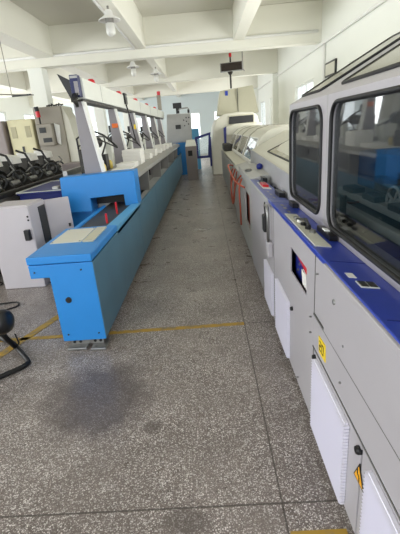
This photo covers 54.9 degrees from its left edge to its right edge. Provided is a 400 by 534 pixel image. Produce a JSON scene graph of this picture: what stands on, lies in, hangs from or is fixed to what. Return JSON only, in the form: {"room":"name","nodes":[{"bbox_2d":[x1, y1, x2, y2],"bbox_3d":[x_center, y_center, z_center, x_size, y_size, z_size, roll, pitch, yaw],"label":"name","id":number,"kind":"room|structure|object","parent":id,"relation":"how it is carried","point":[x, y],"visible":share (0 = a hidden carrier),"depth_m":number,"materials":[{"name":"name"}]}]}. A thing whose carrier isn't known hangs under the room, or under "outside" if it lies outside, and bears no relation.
{"room":"factory floor","nodes":[
{"label":"factory floor","id":0,"kind":"room"},
{"bbox_2d":[0,96,32,120],"bbox_3d":[-9.542,-3.725,10.966,0.250,4.300,31.000,-4,20,2],"label":"wall","id":1,"kind":"structure","parent":0,"point":[14,108],"depth_m":19.63,"materials":[{"name":"white paint"}]},
{"bbox_2d":[127,61,138,75],"bbox_3d":[-1.935,-5.781,11.115,0.366,0.497,0.366,-4,20,2],"label":"ceiling lamp","id":2,"kind":"object","parent":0,"point":[132,66],"visible":0.94,"depth_m":11.08,"materials":[{"name":"grey metal"}]},
{"bbox_2d":[131,69,135,75],"bbox_3d":[-1.923,-5.638,11.167,0.150,0.191,0.150,-4,20,2],"label":"bulb","id":3,"kind":"object","parent":2,"relation":"on","point":[133,71],"depth_m":11.11,"materials":[{"name":"white glass"}]},
{"bbox_2d":[57,91,219,153],"bbox_3d":[-3.007,-9.476,25.445,13.100,4.300,0.250,-4,20,2],"label":"wall","id":4,"kind":"structure","parent":0,"point":[206,103],"depth_m":25.00,"materials":[{"name":"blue paint"}]},
{"bbox_2d":[182,112,201,139],"bbox_3d":[-1.008,-9.240,25.476,2.150,1.720,0.060,-4,20,2],"label":"window","id":5,"kind":"structure","parent":4,"relation":"in","point":[194,112],"depth_m":25.24,"materials":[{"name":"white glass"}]},
{"bbox_2d":[10,0,314,68],"bbox_3d":[-3.312,-6.322,10.136,13.200,0.150,31.300,-4,20,2],"label":"ceiling","id":6,"kind":"structure","parent":0,"point":[50,12],"depth_m":8.83,"materials":[{"name":"paint"}]},
{"bbox_2d":[0,71,26,90],"bbox_3d":[-7.245,-6.488,12.778,0.400,0.700,5.680,-4,20,2],"label":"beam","id":7,"kind":"structure","parent":6,"relation":"attached to","point":[16,79],"depth_m":14.57,"materials":[{"name":"paint"}]},
{"bbox_2d":[0,43,33,96],"bbox_3d":[-4.488,-4.239,7.478,1.994,1.780,0.165,-10,20,-14],"label":"rail","id":8,"kind":"object","parent":6,"relation":"hanging from","point":[11,94],"visible":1,"depth_m":7.93,"materials":[{"name":"grey metal"}]},
{"bbox_2d":[0,0,52,57],"bbox_3d":[-3.985,-4.692,7.019,0.440,0.700,5.680,-4,20,2],"label":"beam","id":9,"kind":"structure","parent":6,"relation":"attached to","point":[20,30],"depth_m":8.28,"materials":[{"name":"paint"}]},
{"bbox_2d":[52,92,70,100],"bbox_3d":[-7.195,-8.521,18.424,0.400,0.700,5.680,-4,20,2],"label":"beam","id":10,"kind":"structure","parent":6,"relation":"attached to","point":[64,96],"depth_m":19.58,"materials":[{"name":"paint"}]},
{"bbox_2d":[61,64,107,83],"bbox_3d":[-3.935,-6.725,12.664,0.440,0.700,5.680,-4,20,2],"label":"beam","id":11,"kind":"structure","parent":6,"relation":"attached to","point":[97,72],"depth_m":13.46,"materials":[{"name":"paint"}]},
{"bbox_2d":[96,0,145,48],"bbox_3d":[-1.528,-4.868,6.934,0.230,0.700,5.680,-4,20,2],"label":"beam","id":12,"kind":"structure","parent":6,"relation":"attached to","point":[131,23],"depth_m":7.81,"materials":[{"name":"paint"}]},
{"bbox_2d":[98,6,120,36],"bbox_3d":[-1.497,-4.086,6.354,0.366,0.497,0.366,-4,20,2],"label":"ceiling lamp","id":13,"kind":"object","parent":12,"relation":"hanging from","point":[109,19],"visible":0.95,"depth_m":6.33,"materials":[{"name":"grey metal"}]},
{"bbox_2d":[105,22,114,36],"bbox_3d":[-1.485,-3.942,6.406,0.150,0.191,0.150,-4,20,2],"label":"bulb","id":14,"kind":"object","parent":13,"relation":"on","point":[110,27],"depth_m":6.35,"materials":[{"name":"white glass"}]},
{"bbox_2d":[92,0,135,48],"bbox_3d":[-1.652,-4.308,6.382,0.060,0.060,6.900,-4,20,2],"label":"pipe","id":15,"kind":"object","parent":12,"relation":"attached to","point":[94,1],"visible":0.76,"depth_m":7.65,"materials":[{"name":"white paint"}]},
{"bbox_2d":[108,86,133,95],"bbox_3d":[-3.885,-8.757,18.309,0.440,0.700,5.680,-4,20,2],"label":"beam","id":16,"kind":"structure","parent":6,"relation":"attached to","point":[129,91],"depth_m":19.22,"materials":[{"name":"paint"}]},
{"bbox_2d":[146,58,166,77],"bbox_3d":[-1.478,-6.901,12.579,0.230,0.700,5.680,-4,20,2],"label":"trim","id":17,"kind":"structure","parent":6,"relation":"attached to","point":[160,64],"depth_m":13.22,"materials":[{"name":"paint"}]},
{"bbox_2d":[151,67,161,81],"bbox_3d":[-1.442,-6.339,12.611,0.366,0.497,0.366,-4,20,2],"label":"ceiling lamp","id":18,"kind":"object","parent":17,"relation":"hanging from","point":[155,73],"visible":0.97,"depth_m":12.58,"materials":[{"name":"grey metal"}]},
{"bbox_2d":[154,75,158,81],"bbox_3d":[-1.429,-6.195,12.662,0.150,0.191,0.150,-4,20,2],"label":"bulb","id":19,"kind":"object","parent":18,"relation":"on","point":[156,77],"depth_m":12.61,"materials":[{"name":"white glass"}]},
{"bbox_2d":[166,82,176,91],"bbox_3d":[-1.428,-8.933,18.224,0.230,0.700,5.680,-4,20,2],"label":"beam","id":20,"kind":"structure","parent":6,"relation":"attached to","point":[172,86],"depth_m":19.27,"materials":[{"name":"paint"}]},
{"bbox_2d":[232,0,261,40],"bbox_3d":[0.915,-5.043,6.849,0.270,0.700,5.680,-4,20,2],"label":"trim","id":21,"kind":"structure","parent":6,"relation":"attached to","point":[243,11],"depth_m":7.99,"materials":[{"name":"paint"}]},
{"bbox_2d":[0,153,354,533],"bbox_3d":[-2.964,-2.119,11.486,12.600,0.100,31.000,-4,20,2],"label":"floor","id":22,"kind":"structure","parent":0,"point":[208,430],"depth_m":2.35,"materials":[{"name":"stone"}]},
{"bbox_2d":[0,121,13,154],"bbox_3d":[-5.057,-2.609,10.000,0.800,2.150,0.900,-4,20,2],"label":"tall cabinet","id":23,"kind":"object","parent":22,"relation":"on","point":[6,147],"visible":0.17,"depth_m":9.41,"materials":[{"name":"metal"}]},
{"bbox_2d":[0,301,19,309],"bbox_3d":[-2.245,0.455,3.972,0.723,0.016,0.332,-10,20,-15],"label":"cable","id":24,"kind":"object","parent":22,"relation":"on","point":[16,301],"visible":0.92,"depth_m":4.09,"materials":[{"name":"black rubber"}]},
{"bbox_2d":[0,309,30,378],"bbox_3d":[-1.573,0.501,2.894,0.515,0.553,0.911,-4,20,2],"label":"chair","id":25,"kind":"object","parent":22,"relation":"on","point":[7,320],"visible":1,"depth_m":2.93,"materials":[{"name":"black metal"}]},
{"bbox_2d":[7,119,40,154],"bbox_3d":[-4.289,-2.694,10.058,0.620,2.150,0.920,-4,20,2],"label":"tall cabinet","id":26,"kind":"object","parent":22,"relation":"on","point":[23,132],"visible":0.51,"depth_m":9.41,"materials":[{"name":"beige metal"}]},
{"bbox_2d":[10,127,17,138],"bbox_3d":[-4.527,-3.267,9.380,0.124,0.260,0.012,-4,20,2],"label":"vent grille","id":27,"kind":"object","parent":26,"relation":"attached to","point":[13,130],"depth_m":9.38,"materials":[{"name":"beige metal"}]},
{"bbox_2d":[24,126,31,136],"bbox_3d":[-4.181,-3.292,9.368,0.124,0.260,0.012,-4,20,2],"label":"vent grille","id":28,"kind":"object","parent":26,"relation":"attached to","point":[27,129],"depth_m":9.36,"materials":[{"name":"beige metal"}]},
{"bbox_2d":[0,314,58,357],"bbox_3d":[-1.400,0.505,3.664,0.082,0.002,1.500,3,21,22],"label":"floor marking","id":29,"kind":"object","parent":22,"relation":"on","point":[5,351],"depth_m":3.42,"materials":[{"name":"yellow paint"}]},
{"bbox_2d":[0,173,62,272],"bbox_3d":[-3.156,-1.052,6.930,1.180,1.000,5.300,-4,20,2],"label":"bench","id":30,"kind":"object","parent":22,"relation":"on","point":[10,195],"visible":0.08,"depth_m":5.62,"materials":[{"name":"grey metal"}]},
{"bbox_2d":[0,159,23,190],"bbox_3d":[-3.051,-1.434,5.827,0.520,0.576,0.426,-4,20,2],"label":"machine","id":31,"kind":"object","parent":30,"relation":"on","point":[8,182],"visible":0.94,"depth_m":5.83,"materials":[{"name":"metal"}]},
{"bbox_2d":[0,153,39,184],"bbox_3d":[-3.045,-1.654,6.439,0.520,0.576,0.426,-4,20,2],"label":"machine","id":32,"kind":"object","parent":30,"relation":"on","point":[26,177],"visible":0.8,"depth_m":6.34,"materials":[{"name":"metal"}]},
{"bbox_2d":[15,150,54,179],"bbox_3d":[-3.039,-1.891,7.098,0.520,0.576,0.426,-4,20,2],"label":"machine","id":33,"kind":"object","parent":30,"relation":"on","point":[42,173],"visible":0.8,"depth_m":6.98,"materials":[{"name":"metal"}]},
{"bbox_2d":[33,148,63,174],"bbox_3d":[-3.033,-2.145,7.803,0.520,0.576,0.426,-4,20,2],"label":"machine","id":34,"kind":"object","parent":30,"relation":"on","point":[56,168],"visible":0.7,"depth_m":7.67,"materials":[{"name":"metal"}]},
{"bbox_2d":[0,196,73,288],"bbox_3d":[-1.967,-0.303,4.618,0.753,0.965,0.663,-4,20,2],"label":"base cabinet","id":35,"kind":"object","parent":22,"relation":"on","point":[26,226],"visible":0.8,"depth_m":4.43,"materials":[{"name":"metal"}]},
{"bbox_2d":[16,180,61,199],"bbox_3d":[-2.151,-0.824,6.073,0.711,0.990,1.301,-4,20,2],"label":"base cabinet","id":36,"kind":"object","parent":22,"relation":"on","point":[51,189],"visible":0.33,"depth_m":5.36,"materials":[{"name":"metal"}]},
{"bbox_2d":[27,67,53,106],"bbox_3d":[-4.131,-3.586,10.650,0.380,3.400,0.400,-4,20,2],"label":"column","id":37,"kind":"structure","parent":22,"relation":"on","point":[38,77],"depth_m":10.07,"materials":[{"name":"white paint"}]},
{"bbox_2d":[33,103,80,164],"bbox_3d":[-3.440,-2.877,9.889,0.970,2.474,1.100,-4,20,2],"label":"tall cabinet","id":38,"kind":"object","parent":22,"relation":"on","point":[56,126],"visible":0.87,"depth_m":9.36,"materials":[{"name":"grey metal"}]},
{"bbox_2d":[61,161,79,170],"bbox_3d":[-2.118,-1.373,7.283,0.590,1.200,0.600,-4,20,2],"label":"crate","id":39,"kind":"object","parent":22,"relation":"on","point":[70,165],"visible":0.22,"depth_m":6.82,"materials":[{"name":"plastic"}]},
{"bbox_2d":[94,107,108,153],"bbox_3d":[-4.081,-5.619,16.295,0.380,3.400,0.400,-4,20,2],"label":"column","id":40,"kind":"structure","parent":22,"relation":"on","point":[100,113],"depth_m":15.99,"materials":[{"name":"white paint"}]},
{"bbox_2d":[26,74,186,350],"bbox_3d":[-1.254,-2.877,8.627,1.236,2.980,12.838,-4,20,2],"label":"machine","id":41,"kind":"object","parent":22,"relation":"on","point":[91,266],"visible":0.88,"depth_m":4.82,"materials":[{"name":"blue metal"}]},
{"bbox_2d":[60,168,140,212],"bbox_3d":[-1.315,-1.015,5.120,0.990,0.480,0.300,-4,20,2],"label":"hood","id":42,"kind":"object","parent":41,"relation":"attached to","point":[94,189],"depth_m":4.98,"materials":[{"name":"blue metal"}]},
{"bbox_2d":[96,194,124,203],"bbox_3d":[-1.200,-0.959,5.277,0.440,0.150,0.020,-4,20,2],"label":"curtain","id":43,"kind":"object","parent":41,"relation":"hanging from","point":[116,198],"depth_m":5.28,"materials":[{"name":"black rubber"}]},
{"bbox_2d":[111,166,133,170],"bbox_3d":[-1.086,-1.384,5.448,0.260,0.033,0.334,-4,20,2],"label":"pile","id":44,"kind":"object","parent":41,"relation":"on","point":[130,167],"visible":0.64,"depth_m":5.41,"materials":[{"name":"white paper"}]},
{"bbox_2d":[116,161,138,167],"bbox_3d":[-1.098,-1.551,5.855,0.276,0.073,0.358,-4,20,2],"label":"pile","id":45,"kind":"object","parent":41,"relation":"on","point":[132,163],"visible":0.82,"depth_m":5.69,"materials":[{"name":"white paper"}]},
{"bbox_2d":[122,148,144,164],"bbox_3d":[-1.101,-1.835,6.401,0.296,0.238,0.441,-4,20,2],"label":"pile","id":46,"kind":"object","parent":41,"relation":"on","point":[137,154],"visible":0.83,"depth_m":6.20,"materials":[{"name":"white paper"}]},
{"bbox_2d":[144,153,152,158],"bbox_3d":[-1.062,-2.165,7.520,0.225,0.098,0.411,-4,20,2],"label":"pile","id":47,"kind":"object","parent":41,"relation":"on","point":[147,155],"visible":0.57,"depth_m":7.34,"materials":[{"name":"white paper"}]},
{"bbox_2d":[144,148,157,155],"bbox_3d":[-1.062,-2.489,8.361,0.230,0.138,0.410,-4,20,2],"label":"pile","id":48,"kind":"object","parent":41,"relation":"on","point":[153,151],"visible":0.75,"depth_m":8.16,"materials":[{"name":"white paper"}]},
{"bbox_2d":[155,144,165,150],"bbox_3d":[-1.046,-3.142,10.145,0.231,0.158,0.409,-4,20,2],"label":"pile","id":49,"kind":"object","parent":41,"relation":"on","point":[162,146],"visible":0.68,"depth_m":9.95,"materials":[{"name":"white paper"}]},
{"bbox_2d":[0,322,243,341],"bbox_3d":[-0.683,0.563,3.334,2.129,0.002,0.050,-4,20,1],"label":"floor marking","id":50,"kind":"object","parent":22,"relation":"on","point":[234,323],"depth_m":3.33,"materials":[{"name":"yellow paint"}]},
{"bbox_2d":[123,113,129,141],"bbox_3d":[-4.031,-7.651,21.940,0.380,3.400,0.400,-4,20,2],"label":"column","id":51,"kind":"structure","parent":22,"relation":"on","point":[125,115],"depth_m":21.55,"materials":[{"name":"white paint"}]},
{"bbox_2d":[167,103,191,143],"bbox_3d":[-0.785,-4.995,15.018,1.007,2.570,0.570,-4,20,2],"label":"control console","id":52,"kind":"object","parent":22,"relation":"on","point":[179,126],"visible":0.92,"depth_m":14.62,"materials":[{"name":"grey metal"}]},
{"bbox_2d":[173,103,181,108],"bbox_3d":[-0.856,-6.030,14.386,0.320,0.190,0.060,-4,20,2],"label":"monitor","id":53,"kind":"object","parent":52,"relation":"on","point":[175,105],"depth_m":14.37,"materials":[{"name":"black plastic"}]},
{"bbox_2d":[185,139,198,179],"bbox_3d":[-0.271,-3.603,12.937,0.360,1.280,0.420,-4,20,2],"label":"pedestal","id":54,"kind":"object","parent":22,"relation":"on","point":[190,147],"visible":1,"depth_m":12.77,"materials":[{"name":"metal"}]},
{"bbox_2d":[192,128,201,168],"bbox_3d":[-0.172,-4.923,16.085,0.350,1.620,0.400,-4,20,2],"label":"bin","id":55,"kind":"object","parent":22,"relation":"on","point":[195,132],"visible":0.49,"depth_m":15.79,"materials":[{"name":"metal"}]},
{"bbox_2d":[195,85,261,174],"bbox_3d":[1.027,-5.154,14.450,2.445,2.967,4.100,-4,20,2],"label":"dryer","id":56,"kind":"object","parent":22,"relation":"on","point":[237,108],"visible":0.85,"depth_m":13.60,"materials":[{"name":"beige metal"}]},
{"bbox_2d":[220,53,242,88],"bbox_3d":[1.178,-7.314,14.362,0.840,1.185,0.200,-4,20,2],"label":"display board","id":57,"kind":"object","parent":56,"relation":"on","point":[229,67],"visible":0.92,"depth_m":14.24,"materials":[{"name":"metal"}]},
{"bbox_2d":[216,85,258,116],"bbox_3d":[1.397,-6.443,14.983,1.559,0.967,1.412,-4,20,2],"label":"extraction hood","id":58,"kind":"object","parent":56,"relation":"attached to","point":[241,99],"depth_m":14.41,"materials":[{"name":"beige metal"}]},
{"bbox_2d":[221,124,288,206],"bbox_3d":[1.388,-2.747,9.740,1.417,1.568,6.212,-4,20,2],"label":"machine","id":59,"kind":"object","parent":22,"relation":"on","point":[246,138],"visible":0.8,"depth_m":8.40,"materials":[{"name":"beige metal"}]},
{"bbox_2d":[230,126,250,147],"bbox_3d":[1.489,-3.982,11.776,1.180,0.638,1.542,-4,20,2],"label":"hood","id":60,"kind":"object","parent":59,"relation":"attached to","point":[238,130],"depth_m":11.64,"materials":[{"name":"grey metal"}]},
{"bbox_2d":[232,125,265,152],"bbox_3d":[1.476,-3.457,10.318,1.180,0.638,1.542,-4,20,2],"label":"hood","id":61,"kind":"object","parent":59,"relation":"attached to","point":[239,135],"depth_m":10.29,"materials":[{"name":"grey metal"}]},
{"bbox_2d":[236,125,269,157],"bbox_3d":[1.463,-2.932,8.860,1.180,0.638,1.542,-4,20,2],"label":"hood","id":62,"kind":"object","parent":59,"relation":"attached to","point":[246,135],"depth_m":8.77,"materials":[{"name":"beige metal"}]},
{"bbox_2d":[242,124,288,162],"bbox_3d":[1.450,-2.407,7.401,1.180,0.638,1.542,-4,20,2],"label":"hood","id":63,"kind":"object","parent":59,"relation":"attached to","point":[259,136],"depth_m":6.99,"materials":[{"name":"beige metal"}]},
{"bbox_2d":[234,130,351,289],"bbox_3d":[1.316,-0.973,4.981,1.482,1.460,3.846,-4,20,2],"label":"machine","id":64,"kind":"object","parent":22,"relation":"on","point":[266,177],"visible":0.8,"depth_m":4.31,"materials":[{"name":"grey metal"}]},
{"bbox_2d":[230,168,236,203],"bbox_3d":[0.579,-1.360,6.579,0.060,0.650,1.129,-4,20,2],"label":"air hose","id":65,"kind":"object","parent":64,"relation":"hanging from","point":[232,168],"visible":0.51,"depth_m":6.81,"materials":[{"name":"orange rubber"}]},
{"bbox_2d":[231,169,240,203],"bbox_3d":[0.545,-1.202,5.891,0.098,0.522,1.124,-4,20,2],"label":"air hose","id":66,"kind":"object","parent":64,"relation":"hanging from","point":[239,177],"visible":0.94,"depth_m":6.08,"materials":[{"name":"orange rubber"}]},
{"bbox_2d":[227,164,244,187],"bbox_3d":[0.500,-1.391,5.712,0.143,0.184,1.907,-4,20,2],"label":"air hose","id":67,"kind":"object","parent":64,"relation":"attached to","point":[228,165],"visible":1,"depth_m":5.29,"materials":[{"name":"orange rubber"}]},
{"bbox_2d":[238,178,241,224],"bbox_3d":[0.552,-0.874,5.234,0.042,0.634,0.178,2,21,17],"label":"air hose","id":68,"kind":"object","parent":64,"relation":"hanging from","point":[241,178],"visible":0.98,"depth_m":5.17,"materials":[{"name":"orange rubber"}]},
{"bbox_2d":[290,529,347,533],"bbox_3d":[0.489,1.104,1.554,0.230,0.002,0.085,-4,20,2],"label":"floor marking","id":69,"kind":"object","parent":22,"relation":"on","point":[328,531],"depth_m":1.59,"materials":[{"name":"yellow paint"}]},
{"bbox_2d":[263,32,399,533],"bbox_3d":[1.258,-0.037,1.400,1.512,2.128,3.880,-4,20,2],"label":"machine","id":70,"kind":"object","parent":22,"relation":"on","point":[332,276],"visible":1,"depth_m":1.86,"materials":[{"name":"grey metal"}]},
{"bbox_2d":[262,202,272,256],"bbox_3d":[0.541,-0.307,3.100,0.049,0.402,0.270,-4,20,2],"label":"handle","id":71,"kind":"object","parent":70,"relation":"attached to","point":[265,217],"visible":1,"depth_m":3.02,"materials":[{"name":"metal"}]},
{"bbox_2d":[289,200,297,208],"bbox_3d":[0.687,-0.462,2.836,0.040,0.041,0.140,-4,20,2],"label":"switch","id":72,"kind":"object","parent":70,"relation":"attached to","point":[293,204],"depth_m":2.79,"materials":[{"name":"black plastic"}]},
{"bbox_2d":[317,225,337,241],"bbox_3d":[0.681,-0.183,2.070,0.042,0.035,0.230,-4,20,2],"label":"switch","id":73,"kind":"object","parent":70,"relation":"attached to","point":[328,233],"depth_m":2.02,"materials":[{"name":"black plastic"}]},
{"bbox_2d":[357,281,368,286],"bbox_3d":[0.595,0.062,1.404,0.028,0.011,0.048,-4,20,2],"label":"rocker switch","id":74,"kind":"object","parent":70,"relation":"attached to","point":[359,283],"depth_m":1.40,"materials":[{"name":"plastic"}]},
{"bbox_2d":[355,281,379,288],"bbox_3d":[0.611,0.065,1.405,0.068,0.014,0.060,-4,20,2],"label":"switch","id":75,"kind":"object","parent":70,"relation":"attached to","point":[359,284],"depth_m":1.39,"materials":[{"name":"plastic"}]},
{"bbox_2d":[366,281,377,286],"bbox_3d":[0.627,0.065,1.405,0.028,0.011,0.048,-4,20,2],"label":"rocker switch","id":76,"kind":"object","parent":70,"relation":"attached to","point":[368,283],"depth_m":1.40,"materials":[{"name":"plastic"}]},
{"bbox_2d":[254,0,399,125],"bbox_3d":[3.267,-4.642,10.523,0.250,4.300,31.000,-4,20,2],"label":"wall","id":77,"kind":"structure","parent":0,"point":[382,22],"depth_m":8.89,"materials":[{"name":"white paint"}]},
{"bbox_2d":[0,48,277,97],"bbox_3d":[-3.226,-7.719,15.488,12.600,0.850,0.320,-4,20,2],"label":"beam","id":78,"kind":"structure","parent":77,"relation":"attached to","point":[255,62],"depth_m":15.27,"materials":[{"name":"paint"}]},
{"bbox_2d":[28,75,257,107],"bbox_3d":[-3.176,-9.752,21.133,12.600,0.850,0.320,-4,20,2],"label":"beam","id":79,"kind":"structure","parent":77,"relation":"attached to","point":[210,85],"depth_m":20.94,"materials":[{"name":"paint"}]},
{"bbox_2d":[0,0,321,72],"bbox_3d":[-3.274,-5.663,9.852,12.600,0.900,0.320,-4,20,2],"label":"beam","id":80,"kind":"structure","parent":77,"relation":"attached to","point":[306,15],"depth_m":9.62,"materials":[{"name":"paint"}]},
{"bbox_2d":[254,88,258,119],"bbox_3d":[3.166,-8.158,21.667,0.220,3.400,0.450,-4,20,2],"label":"trim","id":81,"kind":"structure","parent":77,"relation":"attached to","point":[255,90],"depth_m":21.03,"materials":[{"name":"white paint"}]},
{"bbox_2d":[261,101,264,125],"bbox_3d":[3.339,-7.728,19.987,0.060,1.600,1.900,-4,20,2],"label":"window","id":82,"kind":"structure","parent":77,"relation":"in","point":[263,102],"depth_m":20.02,"materials":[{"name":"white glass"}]},
{"bbox_2d":[271,74,277,123],"bbox_3d":[3.116,-6.125,16.022,0.220,3.400,0.450,-4,20,2],"label":"column","id":83,"kind":"structure","parent":77,"relation":"attached to","point":[274,79],"depth_m":15.59,"materials":[{"name":"white paint"}]},
{"bbox_2d":[297,79,312,99],"bbox_3d":[3.267,-4.798,11.848,0.060,1.600,2.200,-4,20,2],"label":"window","id":84,"kind":"structure","parent":77,"relation":"in","point":[310,81],"depth_m":11.68,"materials":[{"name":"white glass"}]},
{"bbox_2d":[257,0,386,89],"bbox_3d":[3.038,-6.626,12.627,0.060,0.060,17.300,-4,20,2],"label":"pipe","id":85,"kind":"object","parent":77,"relation":"attached to","point":[380,2],"visible":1,"depth_m":8.30,"materials":[{"name":"white paint"}]},
{"bbox_2d":[322,44,325,80],"bbox_3d":[3.096,-4.316,9.685,0.055,2.280,0.055,4,21,23],"label":"pipe","id":86,"kind":"object","parent":77,"relation":"attached to","point":[324,45],"visible":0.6,"depth_m":9.42,"materials":[{"name":"white paint"}]},
{"bbox_2d":[325,58,336,77],"bbox_3d":[3.067,-4.657,9.042,0.045,0.320,0.780,-4,20,2],"label":"framed notice","id":87,"kind":"object","parent":77,"relation":"attached to","point":[331,66],"visible":0.89,"depth_m":8.96,"materials":[{"name":"white paper"}]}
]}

